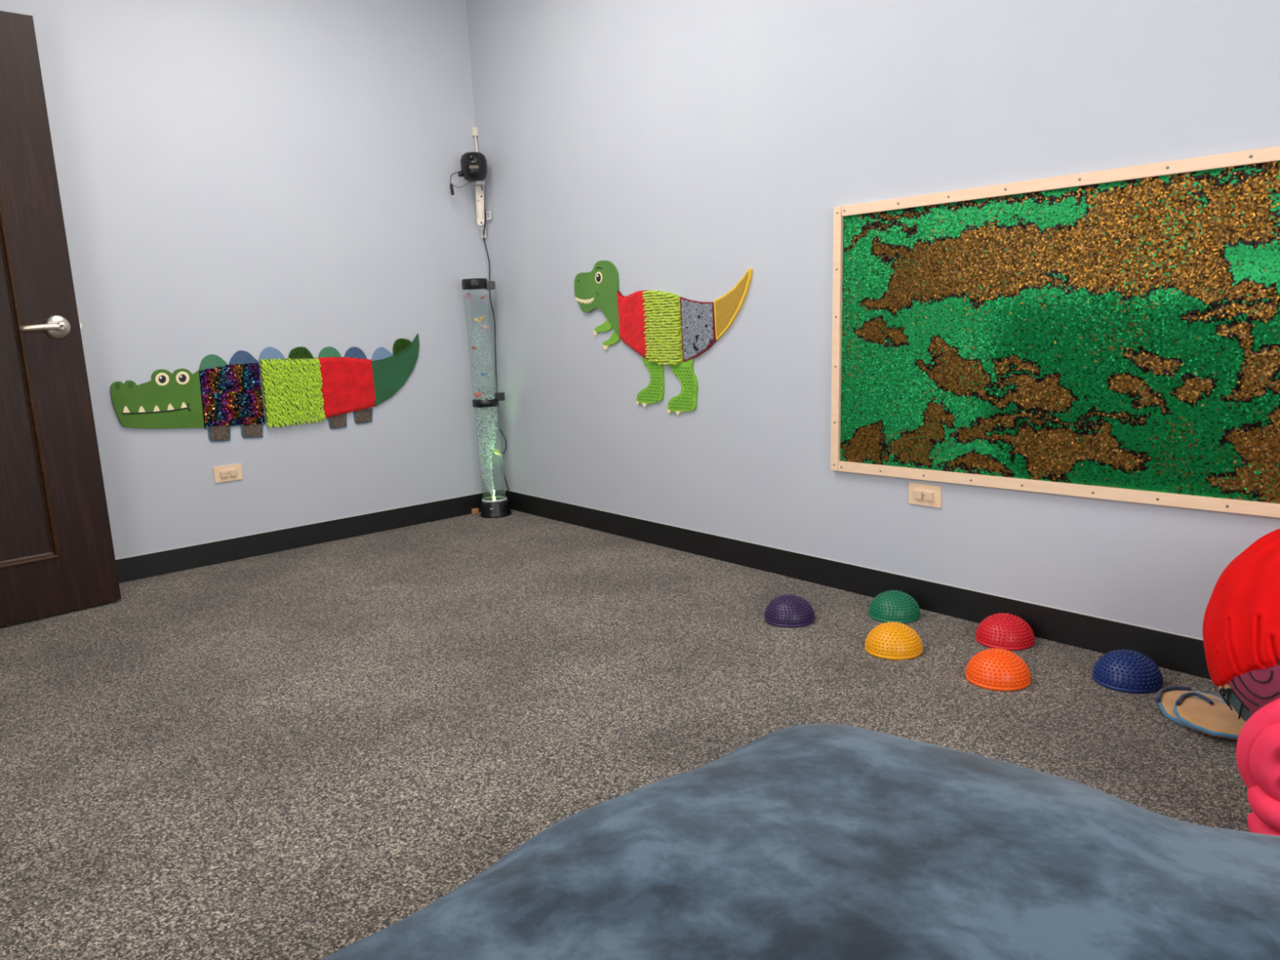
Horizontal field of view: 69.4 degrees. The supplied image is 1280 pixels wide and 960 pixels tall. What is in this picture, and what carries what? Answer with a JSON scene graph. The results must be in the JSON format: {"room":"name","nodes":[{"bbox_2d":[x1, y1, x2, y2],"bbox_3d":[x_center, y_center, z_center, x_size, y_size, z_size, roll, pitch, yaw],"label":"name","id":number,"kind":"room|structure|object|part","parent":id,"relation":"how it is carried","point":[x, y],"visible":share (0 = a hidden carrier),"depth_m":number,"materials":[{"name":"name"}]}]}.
{"room":"sensory room","nodes":[
{"label":"sensory room","id":0,"kind":"room"},
{"bbox_2d":[0,0,502,559],"bbox_3d":[-2.433,-0.895,3.453,4.400,2.750,0.100,-11,13,-39],"label":"wall","id":1,"kind":"structure","parent":0,"point":[251,176],"depth_m":4.05,"materials":[{"name":"paint"}]},
{"bbox_2d":[213,463,243,483],"bbox_3d":[-1.800,-0.029,4.040,0.117,0.070,0.016,-11,13,-39],"label":"wall outlet","id":2,"kind":"object","parent":1,"relation":"attached to","point":[232,472],"visible":1,"depth_m":4.04,"materials":[{"name":"beige plastic"}]},
{"bbox_2d":[219,468,235,478],"bbox_3d":[-1.801,-0.029,4.041,0.068,0.033,0.002,-11,13,-39],"label":"socket","id":3,"kind":"object","parent":2,"relation":"attached to","point":[224,473],"depth_m":4.04,"materials":[{"name":"white plastic"}]},
{"bbox_2d":[110,333,419,441],"bbox_3d":[-1.599,-0.411,4.147,1.368,0.419,0.029,-11,13,-39],"label":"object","id":4,"kind":"object","parent":1,"relation":"attached to","point":[220,396],"visible":1,"depth_m":4.10,"materials":[{"name":"green"}]},
{"bbox_2d":[115,488,502,582],"bbox_3d":[-1.819,0.311,4.078,2.840,0.099,0.006,-11,13,-39],"label":"baseboard","id":5,"kind":"structure","parent":1,"relation":"attached to","point":[145,566],"depth_m":4.25,"materials":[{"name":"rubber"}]},
{"bbox_2d":[0,509,1253,959],"bbox_3d":[-0.624,0.795,1.666,4.400,0.100,5.500,-11,13,-39],"label":"floor","id":6,"kind":"structure","parent":0,"point":[298,753],"depth_m":2.33,"materials":[{"name":"carpet"}]},
{"bbox_2d":[471,507,479,514],"bbox_3d":[-0.866,0.163,4.851,0.036,0.027,0.023,-11,13,-39],"label":"scrap","id":7,"kind":"object","parent":6,"relation":"on","point":[476,510],"visible":1,"depth_m":4.84,"materials":[{"name":"brown paper"}]},
{"bbox_2d":[461,278,511,518],"bbox_3d":[-0.773,-0.410,4.697,0.171,1.200,0.172,-3,10,-5],"label":"tube","id":8,"kind":"object","parent":6,"relation":"on","point":[493,507],"visible":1,"depth_m":4.72,"materials":[{"name":"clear plastic"}]},
{"bbox_2d":[466,293,471,301],"bbox_3d":[-0.849,-0.909,4.601,0.030,0.045,0.012,-3,10,0],"label":"fish","id":9,"kind":"object","parent":8,"relation":"in","point":[468,295],"visible":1,"depth_m":4.60},
{"bbox_2d":[473,391,484,397],"bbox_3d":[-0.814,-0.431,4.668,0.055,0.028,0.014,-3,10,-3],"label":"fish","id":10,"kind":"object","parent":8,"relation":"in","point":[477,394],"visible":1,"depth_m":4.66},
{"bbox_2d":[478,315,485,320],"bbox_3d":[-0.788,-0.812,4.620,0.039,0.033,0.011,-3,10,-3],"label":"fish","id":11,"kind":"object","parent":8,"relation":"in","point":[481,318],"visible":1,"depth_m":4.62},
{"bbox_2d":[475,386,495,414],"bbox_3d":[-0.788,-0.403,4.692,0.099,0.144,0.102,-11,13,-39],"label":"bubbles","id":12,"kind":"object","parent":8,"relation":"in","point":[488,386],"visible":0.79,"depth_m":4.69,"materials":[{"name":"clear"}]},
{"bbox_2d":[481,324,490,329],"bbox_3d":[-0.771,-0.765,4.628,0.048,0.024,0.012,-3,10,-3],"label":"fish","id":13,"kind":"object","parent":8,"relation":"in","point":[483,326],"visible":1,"depth_m":4.62},
{"bbox_2d":[493,448,502,457],"bbox_3d":[-0.727,-0.138,4.743,0.048,0.049,0.014,-4,10,-5],"label":"fish","id":14,"kind":"object","parent":8,"relation":"in","point":[495,451],"visible":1,"depth_m":4.74},
{"bbox_2d":[764,594,814,627],"bbox_3d":[0.482,0.412,2.982,0.163,0.081,0.163,1,11,20],"label":"dome","id":15,"kind":"object","parent":6,"relation":"on","point":[786,611],"visible":1,"depth_m":2.93,"materials":[{"name":"purple plastic"}]},
{"bbox_2d":[320,723,1279,959],"bbox_3d":[0.341,0.640,0.684,1.553,0.467,1.620,-11,13,-39],"label":"bean bag","id":16,"kind":"object","parent":6,"relation":"on","point":[817,841],"visible":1,"depth_m":0.93,"materials":[{"name":"blue fabric"}]},
{"bbox_2d":[864,622,922,660],"bbox_3d":[0.736,0.455,2.680,0.163,0.081,0.163,8,14,44],"label":"dome","id":17,"kind":"object","parent":6,"relation":"on","point":[893,641],"visible":1,"depth_m":2.63,"materials":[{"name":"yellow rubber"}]},
{"bbox_2d":[868,590,920,623],"bbox_3d":[0.819,0.398,2.974,0.163,0.081,0.163,-1,10,7],"label":"dome","id":18,"kind":"object","parent":6,"relation":"on","point":[892,606],"visible":1,"depth_m":2.93,"materials":[{"name":"green plastic"}]},
{"bbox_2d":[965,648,1031,691],"bbox_3d":[0.946,0.489,2.442,0.163,0.081,0.163,-2,10,3],"label":"dome","id":19,"kind":"object","parent":6,"relation":"on","point":[993,669],"visible":1,"depth_m":2.40,"materials":[{"name":"orange plastic"}]},
{"bbox_2d":[975,613,1035,650],"bbox_3d":[1.071,0.434,2.711,0.163,0.081,0.163,-11,13,-39],"label":"dome","id":20,"kind":"object","parent":6,"relation":"on","point":[1008,632],"visible":1,"depth_m":2.67,"materials":[{"name":"red plastic"}]},
{"bbox_2d":[1092,648,1163,693],"bbox_3d":[1.263,0.483,2.392,0.163,0.081,0.163,-5,11,-14],"label":"dome","id":21,"kind":"object","parent":6,"relation":"on","point":[1122,670],"visible":1,"depth_m":2.35,"materials":[{"name":"blue plastic"}]},
{"bbox_2d":[1155,685,1224,729],"bbox_3d":[1.323,0.544,2.208,0.160,0.020,0.232,3,12,29],"label":"flip-flop","id":22,"kind":"object","parent":6,"relation":"on","point":[1166,698],"visible":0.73,"depth_m":2.26,"materials":[{"name":"rubber"}]},
{"bbox_2d":[1173,692,1245,739],"bbox_3d":[1.329,0.541,2.132,0.172,0.025,0.200,3,12,30],"label":"flip-flop","id":23,"kind":"object","parent":22,"relation":"on","point":[1204,714],"visible":0.79,"depth_m":2.13,"materials":[{"name":"beige rubber"}]},
{"bbox_2d":[1202,528,1279,721],"bbox_3d":[1.457,0.337,1.923,0.488,0.518,0.485,5,13,35],"label":"plush","id":24,"kind":"object","parent":6,"relation":"on","point":[1241,625],"visible":0.89,"depth_m":1.89,"materials":[{"name":"red fabric"}]},
{"bbox_2d":[1235,697,1279,835],"bbox_3d":[1.239,0.500,1.571,0.269,0.334,0.353,-11,13,-39],"label":"plush","id":25,"kind":"object","parent":6,"relation":"on","point":[1258,744],"visible":0.96,"depth_m":1.60},
{"bbox_2d":[466,0,1279,639],"bbox_3d":[0.950,-0.928,2.766,0.100,2.750,5.300,-11,13,-39],"label":"wall","id":26,"kind":"structure","parent":0,"point":[687,147],"depth_m":3.25,"materials":[{"name":"paint"}]},
{"bbox_2d":[471,127,478,151],"bbox_3d":[-0.817,-1.687,4.618,0.028,0.147,0.057,-9,12,-29],"label":"cord","id":27,"kind":"object","parent":26,"relation":"attached to","point":[473,130],"visible":0.8,"depth_m":4.62,"materials":[{"name":"beige plastic"}]},
{"bbox_3d":[-0.818,-1.672,4.617,0.012,0.119,0.054,-6,11,-16],"label":"cord","id":28,"kind":"part","parent":27,"relation":"part of","materials":[{"name":"beige plastic"}]},
{"bbox_2d":[470,181,484,226],"bbox_3d":[-0.806,-1.375,4.611,0.069,0.206,0.177,-5,11,-12],"label":"bracket","id":29,"kind":"object","parent":26,"relation":"attached to","point":[479,193],"visible":1,"depth_m":4.60,"materials":[{"name":"beige metal"}]},
{"bbox_2d":[460,151,487,182],"bbox_3d":[-0.811,-1.527,4.511,0.128,0.136,0.138,-3,10,0],"label":"projector","id":30,"kind":"object","parent":29,"relation":"attached to","point":[473,165],"visible":1,"depth_m":4.47,"materials":[{"name":"black plastic"}]},
{"bbox_2d":[449,170,469,195],"bbox_3d":[-0.881,-1.450,4.512,0.100,0.110,0.029,-3,10,-3],"label":"cable","id":31,"kind":"object","parent":30,"relation":"hanging from","point":[460,173],"visible":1,"depth_m":4.51,"materials":[{"name":"black plastic"}]},
{"bbox_3d":[-0.813,-1.553,4.449,0.032,0.032,0.024,-3,10,0],"label":"knob","id":32,"kind":"part","parent":30,"relation":"part of","materials":[{"name":"black plastic"}]},
{"bbox_3d":[-0.797,-1.372,4.608,0.040,0.201,0.006,-1,8,0],"label":"bracket arm","id":33,"kind":"part","parent":29,"relation":"part of","materials":[{"name":"beige metal"}]},
{"bbox_2d":[480,185,510,504],"bbox_3d":[-0.745,-0.682,4.768,0.038,1.645,0.099,-5,11,-14],"label":"power cable","id":34,"kind":"object","parent":26,"relation":"attached to","point":[481,185],"visible":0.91,"depth_m":4.79,"materials":[{"name":"black plastic"}]},
{"bbox_2d":[480,226,486,238],"bbox_3d":[-0.797,-1.260,4.703,0.036,0.052,0.004,5,13,38],"label":"tag","id":35,"kind":"object","parent":34,"relation":"attached to","point":[482,228],"visible":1,"depth_m":4.70,"materials":[{"name":"white plastic"}]},
{"bbox_2d":[486,211,491,220],"bbox_3d":[-0.760,-1.328,4.638,0.004,0.040,0.040,-11,13,-39],"label":"tag","id":36,"kind":"object","parent":34,"relation":"attached to","point":[488,213],"visible":1,"depth_m":4.63,"materials":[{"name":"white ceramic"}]},
{"bbox_2d":[573,260,752,415],"bbox_3d":[0.062,-0.597,3.816,0.027,0.651,1.085,-11,13,-39],"label":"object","id":37,"kind":"object","parent":26,"relation":"attached to","point":[662,327],"visible":1,"depth_m":3.78,"materials":[{"name":"green"}]},
{"bbox_3d":[-0.161,-0.678,4.081,0.009,0.057,0.129,-11,13,-39],"label":"arm","id":38,"kind":"part","parent":37,"relation":"part of"},
{"bbox_3d":[-0.121,-0.619,4.048,0.009,0.068,0.130,-11,13,-39],"label":"arm","id":39,"kind":"part","parent":37,"relation":"part of"},
{"bbox_3d":[0.042,-0.423,3.896,0.009,0.210,0.185,-11,13,-39],"label":"leg","id":40,"kind":"part","parent":37,"relation":"part of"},
{"bbox_3d":[0.170,-0.389,3.750,0.009,0.231,0.181,-11,13,-39],"label":"leg","id":41,"kind":"part","parent":37,"relation":"part of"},
{"bbox_2d":[502,488,1211,679],"bbox_3d":[0.972,0.383,2.967,0.006,0.099,5.294,-11,13,-39],"label":"baseboard","id":42,"kind":"structure","parent":26,"relation":"attached to","point":[1171,651],"depth_m":3.08,"materials":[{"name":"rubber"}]},
{"bbox_2d":[908,482,942,507],"bbox_3d":[0.909,0.049,2.955,0.016,0.070,0.117,-11,13,-39],"label":"wall outlet","id":43,"kind":"object","parent":26,"relation":"attached to","point":[926,495],"visible":1,"depth_m":2.95,"materials":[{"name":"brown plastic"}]},
{"bbox_2d":[915,488,933,501],"bbox_3d":[0.910,0.048,2.957,0.002,0.033,0.068,-11,13,-39],"label":"socket","id":44,"kind":"object","parent":43,"relation":"attached to","point":[921,495],"depth_m":2.95,"materials":[{"name":"white plastic"}]},
{"bbox_2d":[830,146,1279,517],"bbox_3d":[1.240,-0.370,2.450,0.023,0.882,1.829,-11,13,-39],"label":"board","id":45,"kind":"object","parent":26,"relation":"attached to","point":[1110,334],"visible":1,"depth_m":2.52,"materials":[{"name":"multicoloured"}]},
{"bbox_3d":[1.259,0.034,2.524,0.021,0.057,1.762,-11,13,-39],"label":"frame rail","id":46,"kind":"part","parent":45,"relation":"part of","materials":[{"name":"beige wood"}]},
{"bbox_3d":[1.228,-0.783,2.368,0.021,0.040,1.740,-11,13,-39],"label":"frame rail","id":47,"kind":"part","parent":45,"relation":"part of","materials":[{"name":"beige wood"}]},
{"bbox_3d":[-1.299,-0.486,0.908,0.120,2.750,5.300,-11,13,-39],"label":"wall","id":48,"kind":"structure","parent":0,"visible":0},
{"bbox_2d":[0,10,121,626],"bbox_3d":[-2.347,-0.494,3.031,0.934,2.084,0.117,-12,14,-43],"label":"door","id":49,"kind":"structure","parent":48,"relation":"in","point":[57,556],"depth_m":3.28,"materials":[{"name":"brown wood"}]},
{"bbox_3d":[-2.374,-0.503,3.056,0.558,1.685,0.018,-12,14,-43],"label":"recessed panel","id":50,"kind":"part","parent":49,"relation":"part of","materials":[{"name":"brown wood"}]},
{"bbox_3d":[-2.323,0.315,3.191,0.558,0.024,0.020,-12,14,-43],"label":"panel moulding","id":51,"kind":"part","parent":49,"relation":"part of","materials":[{"name":"brown wood"}]},
{"bbox_3d":[-2.170,-0.543,3.225,0.024,1.685,0.020,-12,14,-43],"label":"panel moulding","id":52,"kind":"part","parent":49,"relation":"part of","materials":[{"name":"brown wood"}]},
{"bbox_3d":[-2.093,-0.534,3.235,0.144,0.033,0.058,-12,14,-43],"label":"lever","id":53,"kind":"part","parent":49,"relation":"part of","materials":[{"name":"silver metal"}]}
]}

